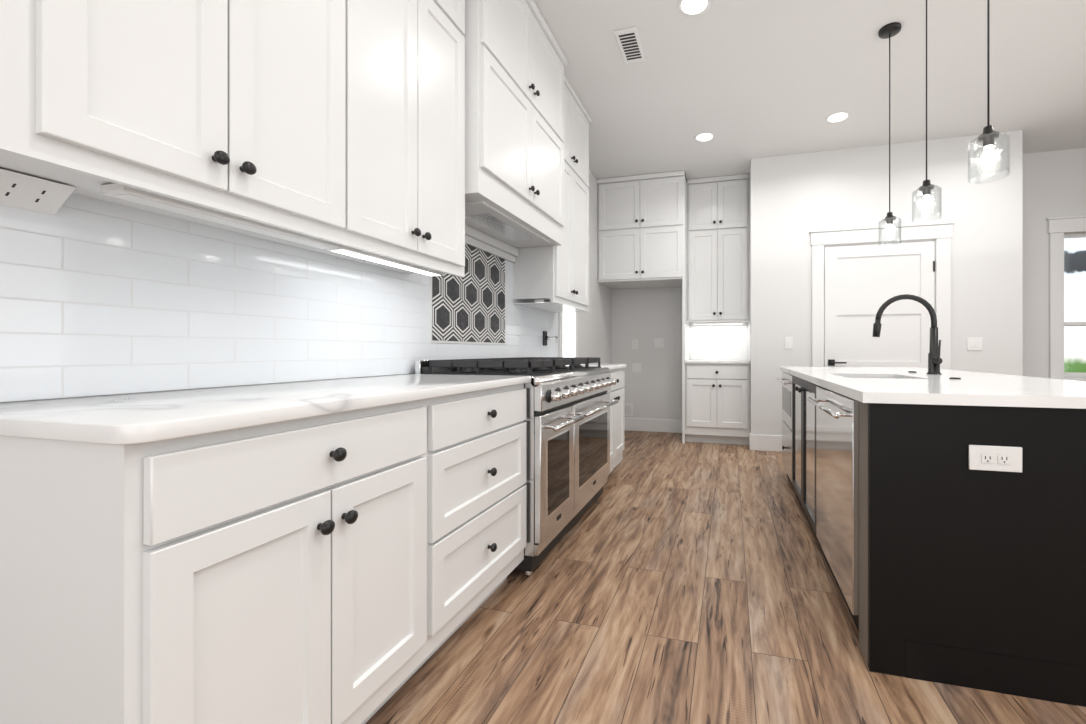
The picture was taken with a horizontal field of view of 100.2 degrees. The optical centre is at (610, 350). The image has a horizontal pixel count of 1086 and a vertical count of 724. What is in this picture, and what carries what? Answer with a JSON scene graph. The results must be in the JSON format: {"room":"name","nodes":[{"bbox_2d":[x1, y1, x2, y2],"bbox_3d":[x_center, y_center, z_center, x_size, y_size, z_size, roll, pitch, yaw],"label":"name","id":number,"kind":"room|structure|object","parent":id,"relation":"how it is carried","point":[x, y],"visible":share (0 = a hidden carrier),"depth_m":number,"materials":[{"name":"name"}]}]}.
{"room":"kitchen","nodes":[
{"label":"kitchen","id":0,"kind":"room"},
{"bbox_2d":[0,170,611,402],"bbox_3d":[-1.198,-0.485,1.566,0.120,3.030,9.210,0,0,15],"label":"wall","id":1,"kind":"structure","parent":0,"point":[595,331],"depth_m":5.14,"materials":[{"name":"white paint"}]},
{"bbox_2d":[0,0,355,243],"bbox_3d":[-1.080,-1.183,1.127,0.328,1.627,0.694,0,0,15],"label":"upper cabinet","id":2,"kind":"object","parent":1,"relation":"attached to","point":[341,122],"depth_m":1.03,"materials":[{"name":"white paint"}]},
{"bbox_2d":[0,169,549,301],"bbox_3d":[-0.806,-0.340,2.351,0.217,0.060,3.190,0,0,15],"label":"light bar","id":3,"kind":"object","parent":2,"relation":"attached to","point":[25,192],"visible":0.71,"depth_m":1.04,"materials":[{"name":"white plastic"}]},
{"bbox_2d":[0,193,557,401],"bbox_3d":[-0.899,-0.281,2.428,0.012,0.779,3.330,0,0,15],"label":"tile","id":4,"kind":"structure","parent":1,"relation":"attached to","point":[98,297],"depth_m":1.33,"materials":[{"name":"white tile"}]},
{"bbox_2d":[543,331,557,345],"bbox_3d":[-0.504,-0.105,3.656,0.131,0.120,0.203,0,0,15],"label":"pot filler","id":5,"kind":"object","parent":4,"relation":"attached to","point":[545,337],"visible":1,"depth_m":3.70,"materials":[{"name":"black metal"}]},
{"bbox_2d":[285,0,464,275],"bbox_3d":[-0.904,-1.183,1.792,0.328,1.627,0.682,0,0,15],"label":"upper cabinet","id":6,"kind":"object","parent":1,"relation":"attached to","point":[410,54],"depth_m":1.71,"materials":[{"name":"white paint"}]},
{"bbox_2d":[465,0,567,262],"bbox_3d":[-0.628,-1.311,2.630,0.430,1.372,1.076,0,0,15],"label":"range hood","id":7,"kind":"object","parent":1,"relation":"attached to","point":[516,62],"visible":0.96,"depth_m":2.45,"materials":[{"name":"white paint"}]},
{"bbox_2d":[513,76,575,307],"bbox_3d":[-0.493,-1.183,3.333,0.328,1.627,0.350,0,0,15],"label":"upper cabinet","id":8,"kind":"object","parent":1,"relation":"attached to","point":[548,272],"depth_m":3.29,"materials":[{"name":"white paint"}]},
{"bbox_2d":[544,96,590,311],"bbox_3d":[-0.393,-1.183,3.711,0.328,1.627,0.431,0,0,15],"label":"upper cabinet","id":9,"kind":"object","parent":1,"relation":"attached to","point":[583,120],"depth_m":3.69,"materials":[{"name":"white paint"}]},
{"bbox_2d":[558,312,577,356],"bbox_3d":[-0.399,-0.485,4.297,0.018,1.310,0.500,0,0,15],"label":"window","id":10,"kind":"structure","parent":1,"relation":"in","point":[567,334],"depth_m":4.31,"materials":[{"name":"white"}]},
{"bbox_2d":[612,172,749,419],"bbox_3d":[0.826,-0.485,5.381,1.830,3.030,0.795,0,0,15],"label":"wall","id":11,"kind":"structure","parent":0,"point":[644,317],"depth_m":5.75,"materials":[{"name":"white paint"}]},
{"bbox_2d":[624,403,632,415],"bbox_3d":[0.210,0.760,5.826,0.160,0.160,0.008,0,0,15],"label":"electrical outlet plate","id":12,"kind":"object","parent":11,"relation":"attached to","point":[628,408],"depth_m":5.82,"materials":[{"name":"white plastic"}]},
{"bbox_2d":[632,340,637,348],"bbox_3d":[0.315,-0.084,5.799,0.075,0.118,0.009,0,0,15],"label":"electrical outlet plate","id":13,"kind":"object","parent":11,"relation":"attached to","point":[634,342],"depth_m":5.80,"materials":[{"name":"white plastic"}]},
{"bbox_2d":[632,363,640,371],"bbox_3d":[0.337,0.218,5.794,0.118,0.118,0.006,0,0,15],"label":"electrical outlet plate","id":14,"kind":"object","parent":11,"relation":"attached to","point":[636,367],"depth_m":5.79,"materials":[{"name":"white plastic"}]},
{"bbox_2d":[624,418,681,432],"bbox_3d":[0.510,0.948,5.743,0.969,0.165,0.017,0,0,15],"label":"baseboard","id":15,"kind":"structure","parent":11,"relation":"attached to","point":[630,424],"depth_m":5.73,"materials":[{"name":"white"}]},
{"bbox_2d":[654,338,663,347],"bbox_3d":[0.616,-0.102,5.718,0.120,0.118,0.009,0,0,15],"label":"electrical outlet plate","id":16,"kind":"object","parent":11,"relation":"attached to","point":[658,342],"depth_m":5.72,"materials":[{"name":"white plastic"}]},
{"bbox_2d":[687,174,748,324],"bbox_3d":[1.275,-1.159,5.335,0.690,1.676,0.410,0,0,15],"label":"upper cabinet","id":17,"kind":"object","parent":11,"relation":"attached to","point":[717,250],"visible":1,"depth_m":5.17,"materials":[{"name":"white paint"}]},
{"bbox_2d":[690,322,747,359],"bbox_3d":[1.327,-0.118,5.531,0.690,0.454,0.006,0,0,15],"label":"tile","id":18,"kind":"structure","parent":11,"relation":"attached to","point":[719,342],"depth_m":5.52,"materials":[{"name":"white tile"}]},
{"bbox_2d":[365,430,1085,723],"bbox_3d":[2.142,1.060,1.438,6.640,0.060,10.920,0,0,15],"label":"floor","id":19,"kind":"structure","parent":0,"point":[672,579],"depth_m":1.65,"materials":[{"name":"brown wood"}]},
{"bbox_2d":[0,397,435,723],"bbox_3d":[-0.934,0.586,1.094,0.628,0.888,0.694,0,0,15],"label":"base cabinet","id":20,"kind":"object","parent":19,"relation":"on","point":[359,566],"depth_m":0.80,"materials":[{"name":"white paint"}]},
{"bbox_2d":[0,364,625,444],"bbox_3d":[-0.591,0.125,2.343,0.637,0.030,3.315,0,0,15],"label":"countertop","id":21,"kind":"structure","parent":20,"relation":"on","point":[127,419],"depth_m":0.92,"materials":[{"name":"white stone"}]},
{"bbox_2d":[436,384,525,650],"bbox_3d":[-0.758,0.586,1.756,0.628,0.888,0.676,0,0,15],"label":"base cabinet","id":22,"kind":"object","parent":19,"relation":"on","point":[481,435],"depth_m":1.61,"materials":[{"name":"white paint"}]},
{"bbox_2d":[415,357,618,575],"bbox_3d":[-0.438,0.537,2.647,0.723,0.985,1.198,0,0,15],"label":"range","id":23,"kind":"object","parent":19,"relation":"on","point":[567,420],"visible":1,"depth_m":2.24,"materials":[{"name":"silver metal"}]},
{"bbox_2d":[607,368,623,472],"bbox_3d":[-0.253,0.586,3.591,0.660,0.888,0.690,0,0,15],"label":"base cabinet","id":24,"kind":"object","parent":19,"relation":"on","point":[616,391],"visible":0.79,"depth_m":3.59,"materials":[{"name":"white paint"}]},
{"bbox_2d":[597,171,689,442],"bbox_3d":[0.415,-0.483,5.418,1.010,3.027,0.690,0,0,15],"label":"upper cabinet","id":25,"kind":"object","parent":19,"relation":"on","point":[642,231],"visible":0.98,"depth_m":5.11,"materials":[{"name":"white paint"}]},
{"bbox_2d":[685,364,749,444],"bbox_3d":[1.242,0.586,5.214,0.690,0.888,0.660,0,0,15],"label":"base cabinet","id":26,"kind":"object","parent":19,"relation":"on","point":[717,403],"visible":1,"depth_m":4.93,"materials":[{"name":"white paint"}]},
{"bbox_2d":[685,360,749,363],"bbox_3d":[1.244,0.125,5.219,0.688,0.030,0.637,0,0,15],"label":"countertop","id":27,"kind":"structure","parent":26,"relation":"on","point":[717,362],"depth_m":4.94,"materials":[{"name":"white stone"}]},
{"bbox_2d":[776,370,1085,706],"bbox_3d":[1.591,0.597,2.475,1.077,0.866,2.398,0,0,15],"label":"kitchen island","id":28,"kind":"object","parent":19,"relation":"on","point":[945,512],"depth_m":1.39,"materials":[{"name":"black paint"}]},
{"bbox_2d":[872,294,942,373],"bbox_3d":[1.669,-0.096,2.527,0.342,0.450,0.104,0,0,15],"label":"faucet","id":29,"kind":"object","parent":28,"relation":"on","point":[935,360],"visible":1,"depth_m":2.51,"materials":[{"name":"black metal"}]},
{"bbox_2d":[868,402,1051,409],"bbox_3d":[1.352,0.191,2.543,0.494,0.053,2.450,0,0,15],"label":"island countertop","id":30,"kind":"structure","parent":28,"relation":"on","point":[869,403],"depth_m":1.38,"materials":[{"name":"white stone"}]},
{"bbox_2d":[534,0,1085,179],"bbox_3d":[2.142,-2.030,1.438,6.640,0.060,10.920,0,0,15],"label":"ceiling","id":31,"kind":"structure","parent":0,"point":[745,82],"depth_m":3.27,"materials":[{"name":"white paint"}]},
{"bbox_2d":[613,27,645,63],"bbox_3d":[0.132,-1.995,2.945,0.150,0.009,0.330,0,0,15],"label":"ceiling vent","id":32,"kind":"object","parent":31,"relation":"in","point":[630,45],"visible":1,"depth_m":2.93,"materials":[{"name":"white metal"}]},
{"bbox_2d":[677,0,711,16],"bbox_3d":[0.483,-1.998,2.593,0.195,0.004,0.195,0,0,-9],"label":"recessed light","id":33,"kind":"object","parent":31,"relation":"in","point":[691,8],"depth_m":2.61,"materials":[{"name":"white"}]},
{"bbox_2d":[694,132,714,141],"bbox_3d":[0.881,-1.998,4.205,0.195,0.004,0.195,0,0,6],"label":"recessed light","id":34,"kind":"object","parent":31,"relation":"in","point":[705,136],"depth_m":4.21,"materials":[{"name":"white"}]},
{"bbox_2d":[825,111,850,122],"bbox_3d":[1.945,-1.998,3.849,0.195,0.004,0.195,0,0,-24],"label":"recessed light","id":35,"kind":"object","parent":31,"relation":"in","point":[837,117],"depth_m":3.85,"materials":[{"name":"white"}]},
{"bbox_2d":[878,22,901,245],"bbox_3d":[1.736,-1.332,2.795,0.124,1.336,0.124,0,0,15],"label":"pendant light","id":36,"kind":"object","parent":31,"relation":"hanging from","point":[889,30],"visible":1,"depth_m":2.79,"materials":[{"name":"black"}]},
{"bbox_2d":[912,0,941,222],"bbox_3d":[1.597,-1.332,2.271,0.124,1.336,0.124,0,0,15],"label":"pendant light","id":37,"kind":"object","parent":31,"relation":"hanging from","point":[926,188],"visible":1,"depth_m":2.26,"materials":[{"name":"black"}]},
{"bbox_2d":[968,0,1009,183],"bbox_3d":[1.452,-1.332,1.727,0.124,1.336,0.124,0,0,15],"label":"pendant light","id":38,"kind":"object","parent":31,"relation":"hanging from","point":[987,138],"visible":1,"depth_m":1.72,"materials":[{"name":"black"}]},
{"bbox_2d":[750,130,1022,435],"bbox_3d":[2.613,-0.485,4.432,2.350,3.030,0.120,0,0,15],"label":"wall","id":39,"kind":"structure","parent":0,"point":[795,199],"depth_m":4.32,"materials":[{"name":"white paint"}]},
{"bbox_2d":[749,433,781,451],"bbox_3d":[1.735,0.948,4.598,0.597,0.165,0.017,0,0,15],"label":"baseboard","id":40,"kind":"structure","parent":39,"relation":"attached to","point":[765,442],"depth_m":4.63,"materials":[{"name":"white wood"}]},
{"bbox_2d":[785,337,792,348],"bbox_3d":[1.816,-0.082,4.576,0.075,0.118,0.009,0,0,15],"label":"switch plate","id":41,"kind":"object","parent":39,"relation":"attached to","point":[788,340],"depth_m":4.57,"materials":[{"name":"white plastic"}]},
{"bbox_2d":[824,241,934,367],"bbox_3d":[2.599,-0.011,4.363,0.956,2.059,0.093,0,0,15],"label":"door","id":42,"kind":"structure","parent":39,"relation":"in","point":[863,284],"depth_m":4.38,"materials":[{"name":"white wood"}]},
{"bbox_2d":[809,221,954,369],"bbox_3d":[2.617,-0.087,4.413,1.253,2.235,0.154,0,0,15],"label":"door frame","id":43,"kind":"structure","parent":39,"relation":"attached to","point":[941,233],"depth_m":4.30,"materials":[{"name":"white wood"}]},
{"bbox_2d":[967,338,981,349],"bbox_3d":[3.374,-0.065,4.162,0.120,0.118,0.009,0,0,15],"label":"switch plate","id":44,"kind":"object","parent":39,"relation":"attached to","point":[974,343],"depth_m":4.16,"materials":[{"name":"white plastic"}]},
{"bbox_2d":[1023,148,1085,377],"bbox_3d":[4.971,-0.485,4.410,2.460,3.030,0.120,0,0,15],"label":"wall","id":45,"kind":"structure","parent":0,"point":[1054,183],"depth_m":4.52,"materials":[{"name":"white paint"}]},
{"bbox_2d":[1046,215,1085,380],"bbox_3d":[4.992,-0.470,4.370,1.278,1.720,0.155,0,0,15],"label":"window","id":46,"kind":"structure","parent":45,"relation":"in","point":[1058,227],"depth_m":4.47,"materials":[{"name":"white"}]},
{"label":"outside","id":47,"kind":"structure","parent":0,"visible":0},
{"bbox_2d":[1064,237,1085,372],"bbox_3d":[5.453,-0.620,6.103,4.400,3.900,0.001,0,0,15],"label":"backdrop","id":48,"kind":"structure","parent":47,"point":[1067,308],"depth_m":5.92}
]}

